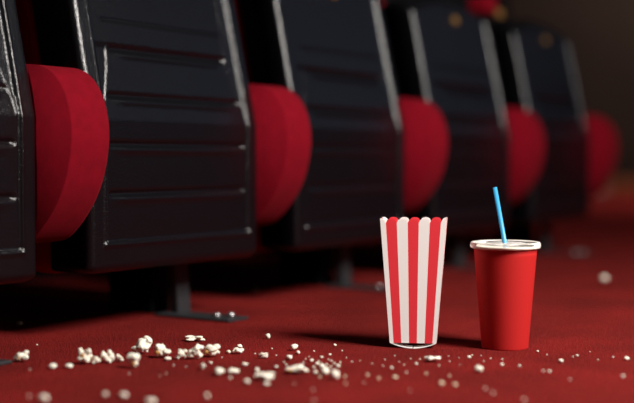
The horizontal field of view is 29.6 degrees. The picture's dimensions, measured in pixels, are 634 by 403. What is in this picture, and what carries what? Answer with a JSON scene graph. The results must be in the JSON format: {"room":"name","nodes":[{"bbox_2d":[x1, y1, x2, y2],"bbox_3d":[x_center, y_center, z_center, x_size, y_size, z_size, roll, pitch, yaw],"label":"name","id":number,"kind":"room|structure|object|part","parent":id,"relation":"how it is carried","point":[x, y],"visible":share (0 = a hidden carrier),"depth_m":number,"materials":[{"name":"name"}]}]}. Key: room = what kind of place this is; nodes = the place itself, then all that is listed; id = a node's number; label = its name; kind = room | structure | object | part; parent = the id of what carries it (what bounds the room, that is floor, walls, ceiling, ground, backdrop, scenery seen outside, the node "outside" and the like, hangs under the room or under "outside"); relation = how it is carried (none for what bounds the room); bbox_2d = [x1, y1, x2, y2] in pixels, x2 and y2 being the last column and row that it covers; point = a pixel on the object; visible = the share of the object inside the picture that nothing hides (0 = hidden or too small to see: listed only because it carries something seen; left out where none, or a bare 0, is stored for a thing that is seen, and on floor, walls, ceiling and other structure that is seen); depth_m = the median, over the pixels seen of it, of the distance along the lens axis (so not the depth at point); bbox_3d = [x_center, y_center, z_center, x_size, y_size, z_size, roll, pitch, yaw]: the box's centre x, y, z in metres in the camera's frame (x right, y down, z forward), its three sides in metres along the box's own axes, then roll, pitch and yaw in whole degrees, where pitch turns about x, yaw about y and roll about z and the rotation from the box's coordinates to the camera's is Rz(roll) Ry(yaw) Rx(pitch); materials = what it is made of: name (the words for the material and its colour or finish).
{"room":"movie theater","nodes":[
{"label":"movie theater","id":0,"kind":"room"},
{"bbox_2d":[0,192,633,402],"bbox_3d":[4.000,-0.012,8.004,32.000,0.001,32.000,0,2,0],"label":"floor","id":1,"kind":"structure","parent":0,"point":[574,311],"depth_m":1.79,"materials":[{"name":"red carpet"}]},
{"bbox_2d":[13,350,27,360],"bbox_3d":[-0.389,0.203,1.577,0.021,0.014,0.016,0,2,0],"label":"popcorn","id":2,"kind":"object","parent":1,"relation":"on","point":[20,356],"visible":1,"depth_m":1.57,"materials":[{"name":"white food"}]},
{"bbox_2d":[38,395,48,400],"bbox_3d":[-0.300,0.216,1.316,0.012,0.007,0.011,0,2,-4],"label":"bit","id":3,"kind":"object","parent":1,"relation":"on","point":[42,397],"visible":1,"depth_m":1.31,"materials":[{"name":"white food"}]},
{"bbox_2d":[48,363,56,368],"bbox_3d":[-0.335,0.209,1.522,0.010,0.007,0.009,0,2,-14],"label":"bit","id":4,"kind":"object","parent":1,"relation":"on","point":[52,366],"visible":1,"depth_m":1.52,"materials":[{"name":"white food"}]},
{"bbox_2d":[0,0,108,365],"bbox_3d":[-0.617,-0.316,1.615,0.471,1.050,0.536,1,2,33],"label":"seat","id":5,"kind":"object","parent":1,"relation":"on","point":[54,122],"visible":1,"depth_m":1.64,"materials":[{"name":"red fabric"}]},
{"bbox_3d":[-0.477,0.208,1.581,0.160,0.005,0.055,1,2,33],"label":"plate","id":6,"kind":"part","parent":5,"relation":"part of","materials":[{"name":"grey metal"}]},
{"bbox_2d":[26,64,108,242],"bbox_3d":[-0.420,-0.068,1.729,0.255,0.252,0.076,1,2,33],"label":"cushion","id":7,"kind":"object","parent":5,"relation":"on","point":[71,122],"depth_m":1.66,"materials":[{"name":"red fabric"}]},
{"bbox_2d":[77,348,91,363],"bbox_3d":[-0.301,0.200,1.558,0.019,0.020,0.016,0,2,-6],"label":"popcorn","id":8,"kind":"object","parent":1,"relation":"on","point":[84,357],"visible":1,"depth_m":1.55,"materials":[{"name":"white food"}]},
{"bbox_2d":[92,356,100,363],"bbox_3d":[-0.286,0.206,1.558,0.011,0.010,0.008,0,2,0],"label":"popcorn","id":9,"kind":"object","parent":1,"relation":"on","point":[96,359],"visible":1,"depth_m":1.55,"materials":[{"name":"white food"}]},
{"bbox_2d":[101,349,114,362],"bbox_3d":[-0.273,0.202,1.566,0.017,0.017,0.012,-1,2,-17],"label":"popcorn","id":10,"kind":"object","parent":1,"relation":"on","point":[109,355],"visible":1,"depth_m":1.56,"materials":[{"name":"white food"}]},
{"bbox_2d":[116,354,123,360],"bbox_3d":[-0.259,0.205,1.577,0.009,0.009,0.007,1,2,24],"label":"popcorn","id":11,"kind":"object","parent":1,"relation":"on","point":[118,356],"visible":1,"depth_m":1.57,"materials":[{"name":"white food"}]},
{"bbox_2d":[119,392,126,397],"bbox_3d":[-0.215,0.216,1.335,0.009,0.006,0.008,1,2,15],"label":"bit","id":12,"kind":"object","parent":1,"relation":"on","point":[122,395],"visible":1,"depth_m":1.33,"materials":[{"name":"white food"}]},
{"bbox_2d":[126,353,139,367],"bbox_3d":[-0.234,0.202,1.529,0.018,0.019,0.015,0,2,0],"label":"popcorn","id":13,"kind":"object","parent":1,"relation":"on","point":[132,358],"visible":1,"depth_m":1.52,"materials":[{"name":"white food"}]},
{"bbox_2d":[130,336,151,352],"bbox_3d":[-0.240,0.196,1.639,0.029,0.023,0.022,0,2,0],"label":"popcorn","id":14,"kind":"object","parent":1,"relation":"on","point":[142,345],"visible":0.98,"depth_m":1.64,"materials":[{"name":"white food"}]},
{"bbox_2d":[145,398,155,402],"bbox_3d":[-0.181,0.217,1.308,0.011,0.005,0.011,-1,2,-31],"label":"bit","id":15,"kind":"object","parent":1,"relation":"on","point":[149,400],"visible":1,"depth_m":1.30,"materials":[{"name":"white food"}]},
{"bbox_2d":[154,343,170,356],"bbox_3d":[-0.207,0.200,1.609,0.024,0.018,0.018,0,2,0],"label":"popcorn","id":16,"kind":"object","parent":1,"relation":"on","point":[159,349],"visible":1,"depth_m":1.60,"materials":[{"name":"white food"}]},
{"bbox_2d":[15,0,310,322],"bbox_3d":[-0.334,-0.331,2.052,0.471,1.050,0.536,1,2,33],"label":"seat","id":17,"kind":"object","parent":1,"relation":"on","point":[201,156],"visible":0.93,"depth_m":1.92,"materials":[{"name":"black metal"}]},
{"bbox_3d":[-0.238,0.122,2.058,0.020,0.136,0.048,1,2,33],"label":"leg","id":18,"kind":"part","parent":17,"relation":"part of","materials":[{"name":"grey metal"}]},
{"bbox_3d":[-0.195,0.193,2.017,0.160,0.005,0.055,1,2,33],"label":"plate","id":19,"kind":"part","parent":17,"relation":"part of","materials":[{"name":"grey metal"}]},
{"bbox_2d":[249,84,310,225],"bbox_3d":[-0.138,-0.083,2.166,0.255,0.252,0.076,1,2,33],"label":"cushion","id":20,"kind":"object","parent":17,"relation":"on","point":[282,124],"depth_m":2.09,"materials":[{"name":"red fabric"}]},
{"bbox_2d":[175,349,186,358],"bbox_3d":[-0.181,0.203,1.594,0.013,0.013,0.011,1,2,33],"label":"popcorn","id":21,"kind":"object","parent":1,"relation":"on","point":[181,353],"visible":1,"depth_m":1.59,"materials":[{"name":"white food"}]},
{"bbox_2d":[185,335,204,340],"bbox_3d":[-0.179,0.200,1.755,0.031,0.008,0.023,0,2,0],"label":"popcorn","id":22,"kind":"object","parent":1,"relation":"on","point":[188,337],"visible":1,"depth_m":1.75,"materials":[{"name":"white food"}]},
{"bbox_2d":[187,344,203,358],"bbox_3d":[-0.161,0.199,1.594,0.020,0.020,0.016,-2,3,-40],"label":"popcorn","id":23,"kind":"object","parent":1,"relation":"on","point":[195,352],"visible":1,"depth_m":1.59,"materials":[{"name":"white food"}]},
{"bbox_2d":[203,344,219,356],"bbox_3d":[-0.141,0.200,1.614,0.022,0.018,0.017,0,2,0],"label":"popcorn","id":24,"kind":"object","parent":1,"relation":"on","point":[210,350],"visible":1,"depth_m":1.61,"materials":[{"name":"white food"}]},
{"bbox_2d":[214,367,224,374],"bbox_3d":[-0.120,0.209,1.476,0.013,0.010,0.012,-1,2,-18],"label":"bit","id":25,"kind":"object","parent":1,"relation":"on","point":[218,371],"visible":1,"depth_m":1.47,"materials":[{"name":"white food"}]},
{"bbox_2d":[227,368,238,373],"bbox_3d":[-0.104,0.210,1.485,0.015,0.007,0.012,0,2,-6],"label":"bit","id":26,"kind":"object","parent":1,"relation":"on","point":[231,370],"visible":1,"depth_m":1.48,"materials":[{"name":"white food"}]},
{"bbox_2d":[232,348,243,352],"bbox_3d":[-0.108,0.204,1.641,0.015,0.008,0.012,1,2,34],"label":"popcorn","id":27,"kind":"object","parent":1,"relation":"on","point":[236,350],"visible":1,"depth_m":1.64,"materials":[{"name":"white food"}]},
{"bbox_2d":[258,353,267,357],"bbox_3d":[-0.072,0.205,1.603,0.013,0.008,0.010,0,2,0],"label":"popcorn","id":28,"kind":"object","parent":1,"relation":"on","point":[262,355],"visible":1,"depth_m":1.60,"materials":[{"name":"white food"}]},
{"bbox_2d":[253,371,273,379],"bbox_3d":[-0.064,0.210,1.446,0.026,0.009,0.020,0,2,0],"label":"popcorn","id":29,"kind":"object","parent":1,"relation":"on","point":[260,375],"visible":1,"depth_m":1.44,"materials":[{"name":"white food"}]},
{"bbox_2d":[290,344,297,349],"bbox_3d":[-0.032,0.203,1.671,0.010,0.009,0.009,-2,3,-38],"label":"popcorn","id":30,"kind":"object","parent":1,"relation":"on","point":[293,346],"visible":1,"depth_m":1.67,"materials":[{"name":"white food"}]},
{"bbox_2d":[285,364,308,372],"bbox_3d":[-0.025,0.208,1.490,0.030,0.010,0.022,0,2,0],"label":"popcorn","id":31,"kind":"object","parent":1,"relation":"on","point":[297,368],"visible":1,"depth_m":1.49,"materials":[{"name":"white food"}]},
{"bbox_2d":[320,367,328,374],"bbox_3d":[0.010,0.209,1.479,0.010,0.010,0.011,-2,3,-42],"label":"bit","id":32,"kind":"object","parent":1,"relation":"on","point":[325,370],"visible":1,"depth_m":1.48,"materials":[{"name":"white food"}]},
{"bbox_2d":[330,369,338,378],"bbox_3d":[0.021,0.209,1.447,0.010,0.012,0.010,-2,3,-44],"label":"bit","id":33,"kind":"object","parent":1,"relation":"on","point":[334,374],"visible":1,"depth_m":1.44,"materials":[{"name":"white food"}]},
{"bbox_2d":[234,0,447,291],"bbox_3d":[-0.043,-0.347,2.502,0.471,1.050,0.536,1,2,33],"label":"seat","id":34,"kind":"object","parent":1,"relation":"on","point":[376,153],"visible":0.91,"depth_m":2.37,"materials":[{"name":"black metal"}]},
{"bbox_3d":[0.053,0.106,2.509,0.020,0.136,0.048,1,2,33],"label":"leg","id":35,"kind":"part","parent":34,"relation":"part of","materials":[{"name":"grey metal"}]},
{"bbox_3d":[0.097,0.177,2.468,0.160,0.005,0.055,1,2,33],"label":"plate","id":36,"kind":"part","parent":34,"relation":"part of","materials":[{"name":"grey metal"}]},
{"bbox_2d":[399,97,447,213],"bbox_3d":[0.154,-0.099,2.616,0.255,0.252,0.076,1,2,33],"label":"cushion","id":37,"kind":"object","parent":34,"relation":"on","point":[425,131],"depth_m":2.54,"materials":[{"name":"red fabric"}]},
{"bbox_2d":[380,217,447,348],"bbox_3d":[0.138,0.115,1.711,0.094,0.182,0.057,0,2,7],"label":"popcorn box","id":38,"kind":"object","parent":1,"relation":"on","point":[413,249],"visible":1,"depth_m":1.69,"materials":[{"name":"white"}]},
{"bbox_2d":[423,356,440,360],"bbox_3d":[0.151,0.206,1.576,0.022,0.008,0.016,-1,2,-16],"label":"popcorn","id":39,"kind":"object","parent":1,"relation":"on","point":[427,358],"visible":1,"depth_m":1.57,"materials":[{"name":"white food"}]},
{"bbox_2d":[378,0,544,269],"bbox_3d":[0.253,-0.362,2.960,0.471,1.050,0.536,1,2,33],"label":"seat","id":40,"kind":"object","parent":1,"relation":"on","point":[442,52],"visible":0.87,"depth_m":2.82,"materials":[{"name":"black metal"}]},
{"bbox_3d":[0.349,0.090,2.966,0.020,0.136,0.048,1,2,33],"label":"leg","id":41,"kind":"part","parent":40,"relation":"part of","materials":[{"name":"grey metal"}]},
{"bbox_3d":[0.393,0.162,2.925,0.160,0.005,0.055,1,2,33],"label":"plate","id":42,"kind":"part","parent":40,"relation":"part of","materials":[{"name":"grey metal"}]},
{"bbox_3d":[0.428,-0.508,3.109,0.065,0.050,0.063,1,2,33],"label":"armrest","id":43,"kind":"part","parent":40,"relation":"part of","materials":[{"name":"red fabric"}]},
{"bbox_3d":[0.474,-0.487,3.112,0.008,0.021,0.034,1,2,33],"label":"armrest plate","id":44,"kind":"part","parent":40,"relation":"part of","materials":[{"name":"gold metal"}]},
{"bbox_2d":[505,107,544,204],"bbox_3d":[0.450,-0.114,3.074,0.255,0.252,0.076,1,2,33],"label":"cushion","id":45,"kind":"object","parent":40,"relation":"on","point":[527,138],"depth_m":3.00,"materials":[{"name":"red fabric"}]},
{"bbox_2d":[474,365,482,371],"bbox_3d":[0.202,0.209,1.498,0.011,0.008,0.009,0,2,-11],"label":"bit","id":46,"kind":"object","parent":1,"relation":"on","point":[478,368],"visible":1,"depth_m":1.50,"materials":[{"name":"white food"}]},
{"bbox_2d":[470,239,540,350],"bbox_3d":[0.266,0.131,1.696,0.099,0.150,0.099,1,2,28],"label":"paper cup","id":47,"kind":"object","parent":1,"relation":"on","point":[505,272],"visible":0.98,"depth_m":1.66,"materials":[{"name":"red paper"}]},
{"bbox_2d":[492,187,506,242],"bbox_3d":[0.265,0.061,1.694,0.036,0.162,0.007,1,2,16],"label":"straw","id":48,"kind":"object","parent":47,"relation":"in","point":[495,191],"visible":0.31,"depth_m":1.69,"materials":[{"name":"blue plastic"}]},
{"bbox_3d":[0.266,0.061,1.694,0.099,0.008,0.099,0,2,0],"label":"lid","id":49,"kind":"part","parent":47,"relation":"part of","materials":[{"name":"white plastic"}]},
{"bbox_2d":[452,0,618,255],"bbox_3d":[0.548,-0.378,3.415,0.471,1.050,0.501,1,2,33],"label":"seat","id":50,"kind":"object","parent":1,"relation":"on","point":[535,64],"visible":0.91,"depth_m":3.30,"materials":[{"name":"black plastic"}]},
{"bbox_3d":[0.424,-0.579,3.440,0.229,0.650,0.420,1,2,33],"label":"backrest","id":51,"kind":"part","parent":50,"relation":"part of","materials":[{"name":"red fabric"}]},
{"bbox_3d":[0.653,0.074,3.436,0.020,0.136,0.048,1,2,33],"label":"leg","id":52,"kind":"part","parent":50,"relation":"part of","materials":[{"name":"grey metal"}]},
{"bbox_3d":[0.697,0.145,3.395,0.160,0.005,0.055,1,2,33],"label":"plate","id":53,"kind":"part","parent":50,"relation":"part of","materials":[{"name":"grey metal"}]},
{"bbox_2d":[585,114,618,198],"bbox_3d":[0.754,-0.131,3.544,0.255,0.252,0.076,1,2,33],"label":"cushion","id":54,"kind":"object","parent":50,"relation":"on","point":[603,139],"depth_m":3.47,"materials":[{"name":"red fabric"}]},
{"bbox_2d":[600,275,607,280],"bbox_3d":[0.627,0.168,2.620,0.018,0.014,0.016,0,2,-6],"label":"bit","id":55,"kind":"object","parent":1,"relation":"on","point":[604,277],"visible":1,"depth_m":2.62,"materials":[{"name":"white food"}]},
{"bbox_2d":[600,179,633,191],"bbox_3d":[3.800,-0.141,10.436,3.100,0.090,0.930,0,2,0],"label":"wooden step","id":56,"kind":"structure","parent":1,"relation":"on","point":[613,185],"depth_m":10.00,"materials":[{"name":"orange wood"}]},
{"bbox_2d":[508,0,633,178],"bbox_3d":[2.500,-2.669,12.515,23.000,5.000,0.200,0,2,0],"label":"wall","id":57,"kind":"structure","parent":0,"point":[599,33],"depth_m":12.45,"materials":[{"name":"brown paint"}]}
]}

